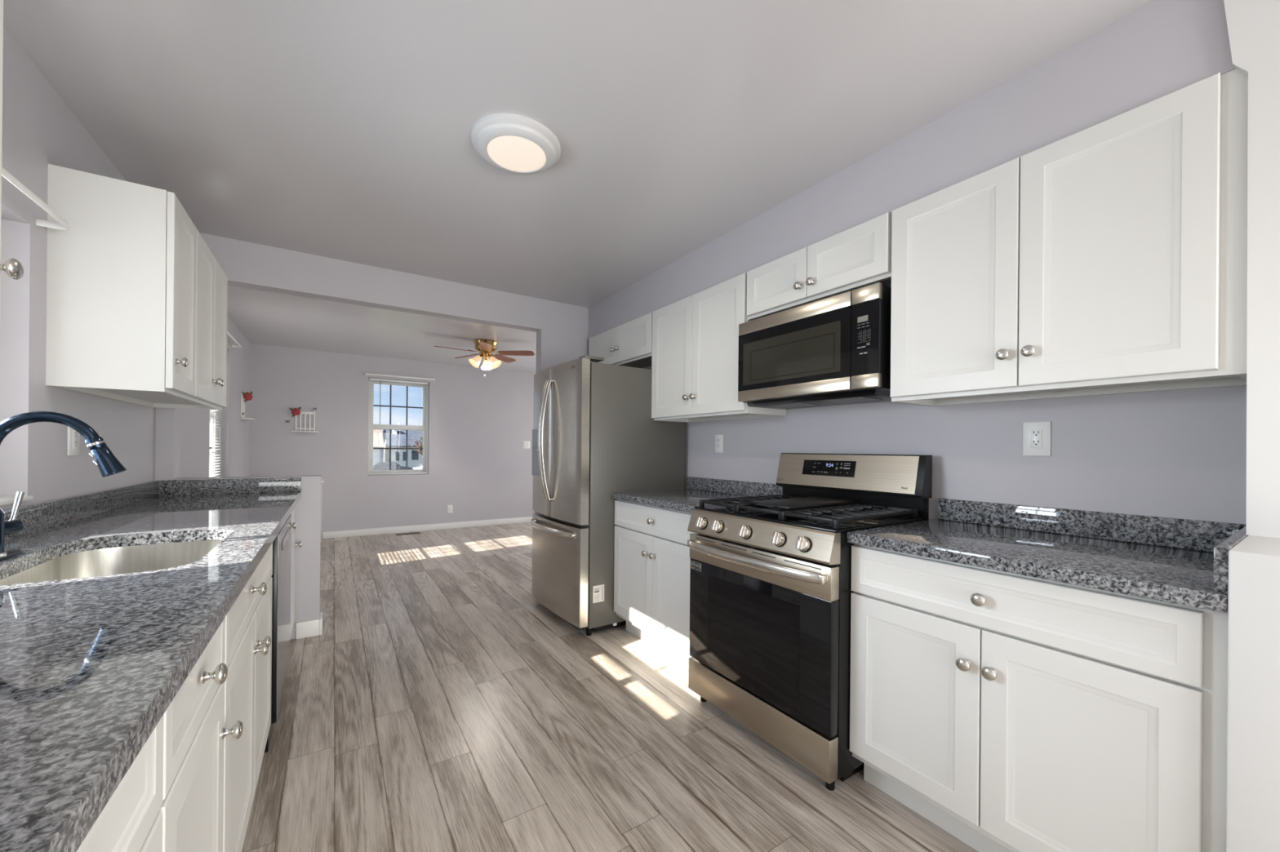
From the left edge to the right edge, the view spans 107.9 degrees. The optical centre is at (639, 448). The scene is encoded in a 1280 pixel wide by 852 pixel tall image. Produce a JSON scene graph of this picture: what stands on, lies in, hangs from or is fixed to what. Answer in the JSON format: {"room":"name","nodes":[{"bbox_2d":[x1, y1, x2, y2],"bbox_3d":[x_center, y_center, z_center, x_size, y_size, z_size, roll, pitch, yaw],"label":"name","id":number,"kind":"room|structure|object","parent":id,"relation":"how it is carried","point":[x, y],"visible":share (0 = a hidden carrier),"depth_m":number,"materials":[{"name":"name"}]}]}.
{"room":"kitchen","nodes":[
{"label":"kitchen","id":0,"kind":"room"},
{"bbox_2d":[0,24,249,510],"bbox_3d":[-1.925,-0.030,1.278,0.195,2.405,10.650,1,0,-33],"label":"wall","id":1,"kind":"structure","parent":0,"point":[40,130],"depth_m":1.55,"materials":[{"name":"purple paint"}]},
{"bbox_2d":[0,0,23,302],"bbox_3d":[-1.006,-0.577,0.375,0.340,0.745,0.938,1,0,-33],"label":"upper cabinet","id":2,"kind":"object","parent":1,"relation":"attached to","point":[14,268],"visible":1,"depth_m":0.83,"materials":[{"name":"white paint"}]},
{"bbox_2d":[0,495,32,505],"bbox_3d":[-1.720,-0.273,1.022,0.162,0.875,1.000,1,0,-33],"label":"window","id":3,"kind":"structure","parent":1,"relation":"in","point":[4,500],"depth_m":1.40,"materials":[{"name":"white paint"}]},
{"bbox_2d":[1,166,68,230],"bbox_3d":[-1.634,-0.730,1.095,0.078,0.021,1.047,1,0,-33],"label":"curtain rod","id":4,"kind":"object","parent":1,"relation":"attached to","point":[63,224],"visible":1,"depth_m":1.40,"materials":[{"name":"white paint"}]},
{"bbox_2d":[66,426,79,455],"bbox_3d":[-2.101,-0.034,1.731,0.008,0.118,0.085,1,0,-33],"label":"wall outlet","id":5,"kind":"object","parent":1,"relation":"attached to","point":[73,436],"visible":0.84,"depth_m":1.72,"materials":[{"name":"white plastic"}]},
{"bbox_2d":[72,430,77,448],"bbox_3d":[-2.098,-0.034,1.732,0.002,0.068,0.034,1,0,-33],"label":"receptacle","id":6,"kind":"object","parent":5,"relation":"attached to","point":[74,433],"depth_m":1.73,"materials":[{"name":"white plastic"}]},
{"bbox_2d":[2,480,158,540],"bbox_3d":[-1.478,0.225,0.789,0.020,0.087,4.139,1,0,-33],"label":"backsplash","id":7,"kind":"structure","parent":1,"relation":"attached to","point":[37,517],"depth_m":1.72,"materials":[{"name":"stone"}]},
{"bbox_2d":[45,164,227,410],"bbox_3d":[-2.139,-0.587,2.100,0.340,0.745,1.055,1,0,-33],"label":"upper cabinet","id":8,"kind":"object","parent":1,"relation":"attached to","point":[137,298],"visible":1,"depth_m":1.68,"materials":[{"name":"white paint"}]},
{"bbox_2d":[208,409,218,477],"bbox_3d":[-3.823,-0.301,4.080,0.075,1.315,0.840,1,0,-33],"label":"window","id":9,"kind":"structure","parent":1,"relation":"in","point":[212,432],"depth_m":4.32,"materials":[{"name":"white paint"}]},
{"bbox_2d":[208,408,224,477],"bbox_3d":[-3.766,-0.304,4.117,0.028,1.301,0.828,1,0,-33],"label":"window blinds","id":10,"kind":"object","parent":9,"relation":"attached to","point":[222,409],"visible":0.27,"depth_m":4.25,"materials":[{"name":"white"}]},
{"bbox_2d":[226,330,241,347],"bbox_3d":[-3.713,-1.008,4.196,0.074,0.021,0.988,1,0,-33],"label":"curtain rod","id":11,"kind":"object","parent":1,"relation":"attached to","point":[228,332],"visible":0.58,"depth_m":4.41,"materials":[{"name":"white paint"}]},
{"bbox_2d":[240,393,255,420],"bbox_3d":[-4.330,-0.460,5.151,0.100,0.277,0.310,1,0,-33],"label":"shelf","id":12,"kind":"object","parent":1,"relation":"attached to","point":[242,403],"visible":0.83,"depth_m":5.08,"materials":[{"name":"white paint"}]},
{"bbox_2d":[241,391,253,402],"bbox_3d":[-4.335,-0.575,5.150,0.044,0.136,0.121,1,0,8],"label":"rose","id":13,"kind":"object","parent":12,"relation":"attached to","point":[247,396],"visible":1,"depth_m":5.14,"materials":[{"name":"red plant"}]},
{"bbox_2d":[155,232,588,639],"bbox_3d":[-0.809,-0.018,3.832,4.545,2.405,0.175,1,0,-33],"label":"wall","id":14,"kind":"structure","parent":0,"point":[561,329],"depth_m":3.03,"materials":[{"name":"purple paint"}]},
{"bbox_2d":[157,477,301,496],"bbox_3d":[-2.358,0.218,2.699,0.645,0.087,0.020,1,0,-33],"label":"backsplash","id":15,"kind":"structure","parent":14,"relation":"attached to","point":[237,486],"depth_m":2.68,"materials":[{"name":"stone"}]},
{"bbox_2d":[295,612,322,639],"bbox_3d":[-2.099,1.122,2.963,0.133,0.100,0.154,1,0,-33],"label":"baseboard","id":16,"kind":"structure","parent":14,"relation":"attached to","point":[304,629],"depth_m":2.90,"materials":[{"name":"white paint"}]},
{"bbox_2d":[248,343,535,538],"bbox_3d":[-2.731,-0.035,6.940,4.745,2.405,0.160,1,0,-33],"label":"wall","id":17,"kind":"structure","parent":0,"point":[479,465],"depth_m":6.39,"materials":[{"name":"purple paint"}]},
{"bbox_2d":[290,410,318,432],"bbox_3d":[-4.186,-0.353,5.827,0.275,0.287,0.100,1,0,-33],"label":"shelf","id":18,"kind":"object","parent":17,"relation":"attached to","point":[301,412],"visible":1,"depth_m":5.86,"materials":[{"name":"white paint"}]},
{"bbox_2d":[288,407,301,417],"bbox_3d":[-4.276,-0.456,5.780,0.121,0.136,0.040,1,0,-33],"label":"rose","id":19,"kind":"object","parent":18,"relation":"attached to","point":[295,411],"visible":1,"depth_m":5.78,"materials":[{"name":"red plant"}]},
{"bbox_2d":[368,380,428,475],"bbox_3d":[-3.381,-0.296,6.536,0.752,1.315,0.100,1,0,-33],"label":"window","id":20,"kind":"structure","parent":17,"relation":"in","point":[424,428],"depth_m":6.53,"materials":[{"name":"white paint"}]},
{"bbox_2d":[373,429,422,470],"bbox_3d":[-3.382,-0.001,6.534,0.620,0.594,0.012,1,0,-33],"label":"grille","id":21,"kind":"object","parent":20,"relation":"attached to","point":[407,430],"depth_m":6.56,"materials":[{"name":"grey"}]},
{"bbox_2d":[368,377,428,475],"bbox_3d":[-3.339,-0.299,6.472,0.740,1.301,0.036,1,0,-33],"label":"window blinds","id":22,"kind":"object","parent":20,"relation":"attached to","point":[370,379],"visible":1,"depth_m":6.46,"materials":[{"name":"white"}]},
{"bbox_2d":[373,385,422,425],"bbox_3d":[-3.392,-0.591,6.557,0.620,0.594,0.012,1,0,-33],"label":"grille","id":23,"kind":"object","parent":20,"relation":"attached to","point":[420,386],"depth_m":6.57,"materials":[{"name":"grey"}]},
{"bbox_2d":[364,373,435,380],"bbox_3d":[-3.296,-0.988,6.426,0.868,0.021,0.068,1,0,-33],"label":"curtain rod","id":24,"kind":"object","parent":17,"relation":"attached to","point":[364,373],"visible":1,"depth_m":6.38,"materials":[{"name":"white paint"}]},
{"bbox_2d":[322,516,532,538],"bbox_3d":[-2.470,1.128,7.014,3.810,0.085,0.014,1,0,-33],"label":"baseboard","id":25,"kind":"structure","parent":17,"relation":"attached to","point":[340,534],"depth_m":6.59,"materials":[{"name":"white paint"}]},
{"bbox_2d":[447,505,453,513],"bbox_3d":[-2.776,0.883,6.815,0.072,0.118,0.008,1,0,-33],"label":"wall outlet","id":26,"kind":"object","parent":17,"relation":"attached to","point":[450,508],"visible":1,"depth_m":6.81,"materials":[{"name":"white plastic"}]},
{"bbox_2d":[523,440,530,448],"bbox_3d":[-1.808,-0.064,7.444,0.115,0.118,0.011,1,0,-33],"label":"light switch","id":27,"kind":"object","parent":17,"relation":"attached to","point":[526,444],"visible":1,"depth_m":7.45,"materials":[{"name":"white plastic"}]},
{"bbox_2d":[3,0,1155,373],"bbox_3d":[0.015,-1.274,2.545,5.000,0.120,10.650,1,0,-33],"label":"ceiling","id":28,"kind":"structure","parent":0,"point":[341,130],"depth_m":1.67,"materials":[{"name":"white paint"}]},
{"bbox_2d":[434,339,534,377],"bbox_3d":[-1.796,-1.022,5.326,1.038,0.414,1.069,1,0,-33],"label":"ceiling fan","id":29,"kind":"object","parent":28,"relation":"hanging from","point":[486,347],"visible":1,"depth_m":5.32,"materials":[{"name":"brown wood"}]},
{"bbox_2d":[471,113,560,174],"bbox_3d":[-0.492,-1.193,1.865,0.344,0.051,0.344,1,0,-33],"label":"ceiling light","id":30,"kind":"object","parent":28,"relation":"attached to","point":[515,144],"visible":1,"depth_m":1.80,"materials":[{"name":"white plastic"}]},
{"bbox_2d":[487,135,546,171],"bbox_3d":[-0.492,-1.173,1.865,0.227,0.010,0.227,1,0,-33],"label":"diffuser","id":31,"kind":"object","parent":30,"relation":"attached to","point":[507,153],"depth_m":1.85,"materials":[{"name":"white plastic"}]},
{"bbox_2d":[241,522,977,851],"bbox_3d":[-0.008,1.241,2.544,5.000,0.100,10.650,1,0,-33],"label":"floor","id":32,"kind":"structure","parent":0,"point":[437,705],"depth_m":1.88,"materials":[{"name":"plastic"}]},
{"bbox_2d":[76,715,163,851],"bbox_3d":[-0.736,0.748,0.249,0.631,0.872,0.557,1,0,-33],"label":"base cabinet","id":33,"kind":"object","parent":32,"relation":"on","point":[131,820],"visible":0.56,"depth_m":0.56,"materials":[{"name":"white paint"}]},
{"bbox_2d":[159,617,243,851],"bbox_3d":[-1.008,0.745,0.663,0.631,0.872,0.430,1,0,-33],"label":"base cabinet","id":34,"kind":"object","parent":32,"relation":"on","point":[192,808],"visible":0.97,"depth_m":0.81,"materials":[{"name":"white paint"}]},
{"bbox_2d":[222,542,272,851],"bbox_3d":[-1.381,0.742,1.231,0.631,0.872,0.924,1,0,-33],"label":"base cabinet","id":35,"kind":"object","parent":32,"relation":"on","point":[248,622],"visible":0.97,"depth_m":1.28,"materials":[{"name":"white paint"}]},
{"bbox_2d":[264,514,291,753],"bbox_3d":[-1.829,0.739,1.896,0.616,0.870,0.658,1,0,-33],"label":"dishwasher","id":36,"kind":"object","parent":32,"relation":"on","point":[282,544],"visible":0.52,"depth_m":1.88,"materials":[{"name":"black metal"}]},
{"bbox_2d":[290,506,302,634],"bbox_3d":[-2.178,0.735,2.444,0.631,0.872,0.620,1,0,-33],"label":"base cabinet","id":37,"kind":"object","parent":32,"relation":"on","point":[294,544],"visible":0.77,"depth_m":2.74,"materials":[{"name":"white paint"}]},
{"bbox_2d":[320,479,324,540],"bbox_3d":[-4.276,0.770,5.641,0.745,0.765,0.318,1,0,-33],"label":"base cabinet","id":38,"kind":"object","parent":32,"relation":"on","point":[322,480],"visible":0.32,"depth_m":5.72,"materials":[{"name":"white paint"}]},
{"bbox_2d":[395,532,421,535],"bbox_3d":[-3.163,1.160,6.364,0.300,0.007,0.100,1,0,-33],"label":"floor vent","id":39,"kind":"object","parent":32,"relation":"in","point":[413,532],"visible":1,"depth_m":6.37,"materials":[{"name":"brown"}]},
{"bbox_2d":[530,355,684,635],"bbox_3d":[-0.301,0.303,3.430,0.932,1.772,0.839,1,0,-33],"label":"refrigerator","id":40,"kind":"object","parent":32,"relation":"on","point":[595,434],"visible":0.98,"depth_m":3.04,"materials":[{"name":"grey metal"}]},
{"bbox_2d":[594,586,603,601],"bbox_3d":[-0.261,0.920,2.958,0.066,0.086,0.001,1,0,-33],"label":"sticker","id":41,"kind":"object","parent":40,"relation":"attached to","point":[598,590],"depth_m":2.96,"materials":[{"name":"grey paper"}]},
{"bbox_2d":[613,499,693,669],"bbox_3d":[0.319,0.759,2.803,0.656,0.872,0.884,1,0,-33],"label":"base cabinet","id":42,"kind":"object","parent":32,"relation":"on","point":[652,560],"visible":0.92,"depth_m":2.64,"materials":[{"name":"white paint"}]},
{"bbox_2d":[611,476,782,513],"bbox_3d":[0.328,0.261,2.805,0.648,0.123,0.888,1,0,-33],"label":"countertop","id":43,"kind":"structure","parent":42,"relation":"on","point":[698,489],"depth_m":2.86,"materials":[{"name":"stone"}]},
{"bbox_2d":[687,453,932,791],"bbox_3d":[0.701,0.610,2.066,0.751,1.176,0.754,1,0,-33],"label":"gas range","id":44,"kind":"object","parent":32,"relation":"on","point":[771,580],"visible":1,"depth_m":1.85,"materials":[{"name":"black metal"}]},
{"bbox_2d":[690,560,701,571],"bbox_3d":[0.260,0.546,2.172,0.001,0.034,0.076,1,0,-33],"label":"print","id":45,"kind":"object","parent":44,"relation":"attached to","point":[695,566],"depth_m":2.17,"materials":[{"name":"grey"}]},
{"bbox_2d":[694,505,922,533],"bbox_3d":[0.712,0.286,2.071,0.592,0.012,0.752,1,0,-33],"label":"cooktop","id":46,"kind":"object","parent":44,"relation":"in","point":[764,519],"depth_m":1.83,"materials":[{"name":"black metal"}]},
{"bbox_2d":[849,543,1227,851],"bbox_3d":[1.207,0.766,1.451,0.656,0.872,0.827,1,0,-33],"label":"base cabinet","id":47,"kind":"object","parent":32,"relation":"on","point":[1007,712],"visible":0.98,"depth_m":1.21,"materials":[{"name":"white paint"}]},
{"bbox_2d":[847,497,1248,613],"bbox_3d":[1.216,0.266,1.452,0.648,0.128,0.826,1,0,-33],"label":"countertop","id":48,"kind":"structure","parent":47,"relation":"on","point":[1175,561],"depth_m":1.38,"materials":[{"name":"stone"}]},
{"bbox_3d":[-0.327,0.751,-0.373,0.631,0.872,0.928,1,0,-33],"label":"base cabinet","id":49,"kind":"object","parent":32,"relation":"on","visible":0},
{"bbox_2d":[0,477,301,851],"bbox_3d":[-1.222,0.245,0.969,0.645,0.123,4.160,1,0,-33],"label":"countertop","id":50,"kind":"structure","parent":49,"relation":"on","point":[90,667],"depth_m":0.70,"materials":[{"name":"stone"}]},
{"bbox_2d":[0,411,126,561],"bbox_3d":[-1.482,0.087,1.175,0.260,0.363,0.180,1,0,-33],"label":"kitchen faucet","id":51,"kind":"object","parent":50,"relation":"on","point":[108,464],"visible":1,"depth_m":1.18,"materials":[{"name":"black metal"}]},
{"bbox_2d":[0,540,222,586],"bbox_3d":[-1.360,0.400,1.232,0.381,0.187,0.645,1,0,-33],"label":"sink","id":52,"kind":"object","parent":50,"relation":"in","point":[138,558],"visible":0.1,"depth_m":1.44,"materials":[{"name":"metal"}]},
{"bbox_2d":[587,0,1235,339],"bbox_3d":[0.634,-1.071,2.666,0.310,0.273,3.470,1,0,-33],"label":"wall","id":53,"kind":"structure","parent":0,"point":[1163,47],"depth_m":1.58,"materials":[{"name":"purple paint"}]},
{"bbox_2d":[684,385,1246,524],"bbox_3d":[1.740,0.004,1.394,0.160,2.405,6.820,1,0,-33],"label":"wall","id":54,"kind":"structure","parent":0,"point":[1181,454],"depth_m":1.66,"materials":[{"name":"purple paint"}]},
{"bbox_2d":[588,312,652,369],"bbox_3d":[-0.066,-0.791,3.676,0.366,0.295,0.976,1,0,-33],"label":"upper cabinet","id":55,"kind":"object","parent":54,"relation":"attached to","point":[629,344],"visible":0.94,"depth_m":3.50,"materials":[{"name":"white paint"}]},
{"bbox_2d":[651,272,786,422],"bbox_3d":[0.440,-0.562,2.903,0.366,0.745,0.868,1,0,-33],"label":"upper cabinet","id":56,"kind":"object","parent":54,"relation":"attached to","point":[695,336],"visible":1,"depth_m":2.77,"materials":[{"name":"white paint"}]},
{"bbox_2d":[715,435,723,453],"bbox_3d":[0.524,-0.034,3.093,0.008,0.118,0.072,1,0,-33],"label":"wall outlet","id":57,"kind":"object","parent":54,"relation":"attached to","point":[718,438],"visible":1,"depth_m":3.09,"materials":[{"name":"white plastic"}]},
{"bbox_2d":[716,438,720,448],"bbox_3d":[0.522,-0.034,3.092,0.002,0.068,0.034,1,0,-33],"label":"receptacle","id":58,"kind":"object","parent":57,"relation":"attached to","point":[718,440],"depth_m":3.09,"materials":[{"name":"white plastic"}]},
{"bbox_2d":[687,476,782,496],"bbox_3d":[0.591,0.245,2.977,0.020,0.087,0.888,1,0,-33],"label":"backsplash","id":59,"kind":"structure","parent":54,"relation":"attached to","point":[721,486],"depth_m":2.95,"materials":[{"name":"stone"}]},
{"bbox_2d":[746,212,892,320],"bbox_3d":[0.890,-0.806,2.221,0.366,0.250,0.761,1,0,-33],"label":"upper cabinet","id":60,"kind":"object","parent":54,"relation":"attached to","point":[860,255],"visible":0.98,"depth_m":2.06,"materials":[{"name":"white paint"}]},
{"bbox_2d":[737,282,891,409],"bbox_3d":[0.876,-0.434,2.236,0.365,0.434,0.756,1,0,-33],"label":"microwave","id":61,"kind":"object","parent":60,"relation":"attached to","point":[835,350],"visible":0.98,"depth_m":2.05,"materials":[{"name":"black metal"}]},
{"bbox_2d":[1022,421,1051,456],"bbox_3d":[1.442,-0.036,1.695,0.008,0.124,0.080,1,0,-33],"label":"wall outlet","id":62,"kind":"object","parent":54,"relation":"attached to","point":[1036,435],"visible":1,"depth_m":1.69,"materials":[{"name":"white plastic"}]},
{"bbox_2d":[1030,429,1042,448],"bbox_3d":[1.440,-0.036,1.694,0.002,0.068,0.034,1,0,-33],"label":"receptacle","id":63,"kind":"object","parent":62,"relation":"attached to","point":[1036,435],"depth_m":1.69,"materials":[{"name":"white plastic"}]},
{"bbox_2d":[889,68,1248,406],"bbox_3d":[1.332,-0.554,1.544,0.366,0.745,0.854,1,0,-33],"label":"upper cabinet","id":64,"kind":"object","parent":54,"relation":"attached to","point":[1109,256],"visible":0.98,"depth_m":1.35,"materials":[{"name":"white paint"}]},
{"bbox_2d":[938,497,1245,552],"bbox_3d":[1.477,0.253,1.628,0.020,0.087,0.793,1,0,-33],"label":"backsplash","id":65,"kind":"structure","parent":54,"relation":"attached to","point":[1188,534],"depth_m":1.55,"materials":[{"name":"stone"}]},
{"bbox_2d":[1223,0,1279,851],"bbox_3d":[1.534,0.002,0.968,0.652,2.405,0.434,1,0,-33],"label":"wall","id":66,"kind":"structure","parent":0,"point":[1253,663],"depth_m":1.07,"materials":[{"name":"white paint"}]},
{"label":"outside","id":67,"kind":"structure","parent":0,"visible":0},
{"bbox_3d":[-26.943,2.865,59.190,100.000,0.300,111.500,1,0,-33],"label":"lawn","id":68,"kind":"structure","parent":67,"visible":0},
{"bbox_2d":[373,429,384,466],"bbox_3d":[-33.956,0.046,51.876,9.000,5.200,8.800,1,0,-33],"label":"house","id":69,"kind":"structure","parent":68,"relation":"on","point":[378,442],"depth_m":50.99,"materials":[{"name":"beige"}]},
{"bbox_2d":[379,431,383,462],"bbox_3d":[-35.739,0.085,65.062,4.100,5.100,8.800,1,0,-33],"label":"house","id":70,"kind":"structure","parent":68,"relation":"on","point":[381,451],"depth_m":61.40,"materials":[{"name":"white"}]},
{"bbox_2d":[373,461,412,470],"bbox_3d":[-25.575,2.000,47.330,4.250,1.375,1.720,1,0,-33],"label":"parked car","id":71,"kind":"object","parent":68,"relation":"on","point":[393,464],"visible":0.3,"depth_m":46.63,"materials":[{"name":"grey paint"}]},
{"bbox_2d":[382,430,422,469],"bbox_3d":[-28.517,0.099,56.346,4.400,5.200,9.300,1,0,-33],"label":"house","id":72,"kind":"structure","parent":68,"relation":"on","point":[415,457],"depth_m":53.19,"materials":[{"name":"beige"}]},
{"bbox_2d":[407,435,422,456],"bbox_3d":[-23.247,0.470,49.969,3.097,4.563,2.862,1,0,-33],"label":"bare tree","id":73,"kind":"object","parent":68,"relation":"on","point":[420,451],"visible":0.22,"depth_m":49.56,"materials":[{"name":"brown plant"}]},
{"bbox_2d":[413,465,422,469],"bbox_3d":[-21.349,2.040,48.910,4.250,1.375,1.720,1,0,-33],"label":"parked car","id":74,"kind":"object","parent":68,"relation":"on","point":[421,467],"visible":0.03,"depth_m":47.40,"materials":[{"name":"white paint"}]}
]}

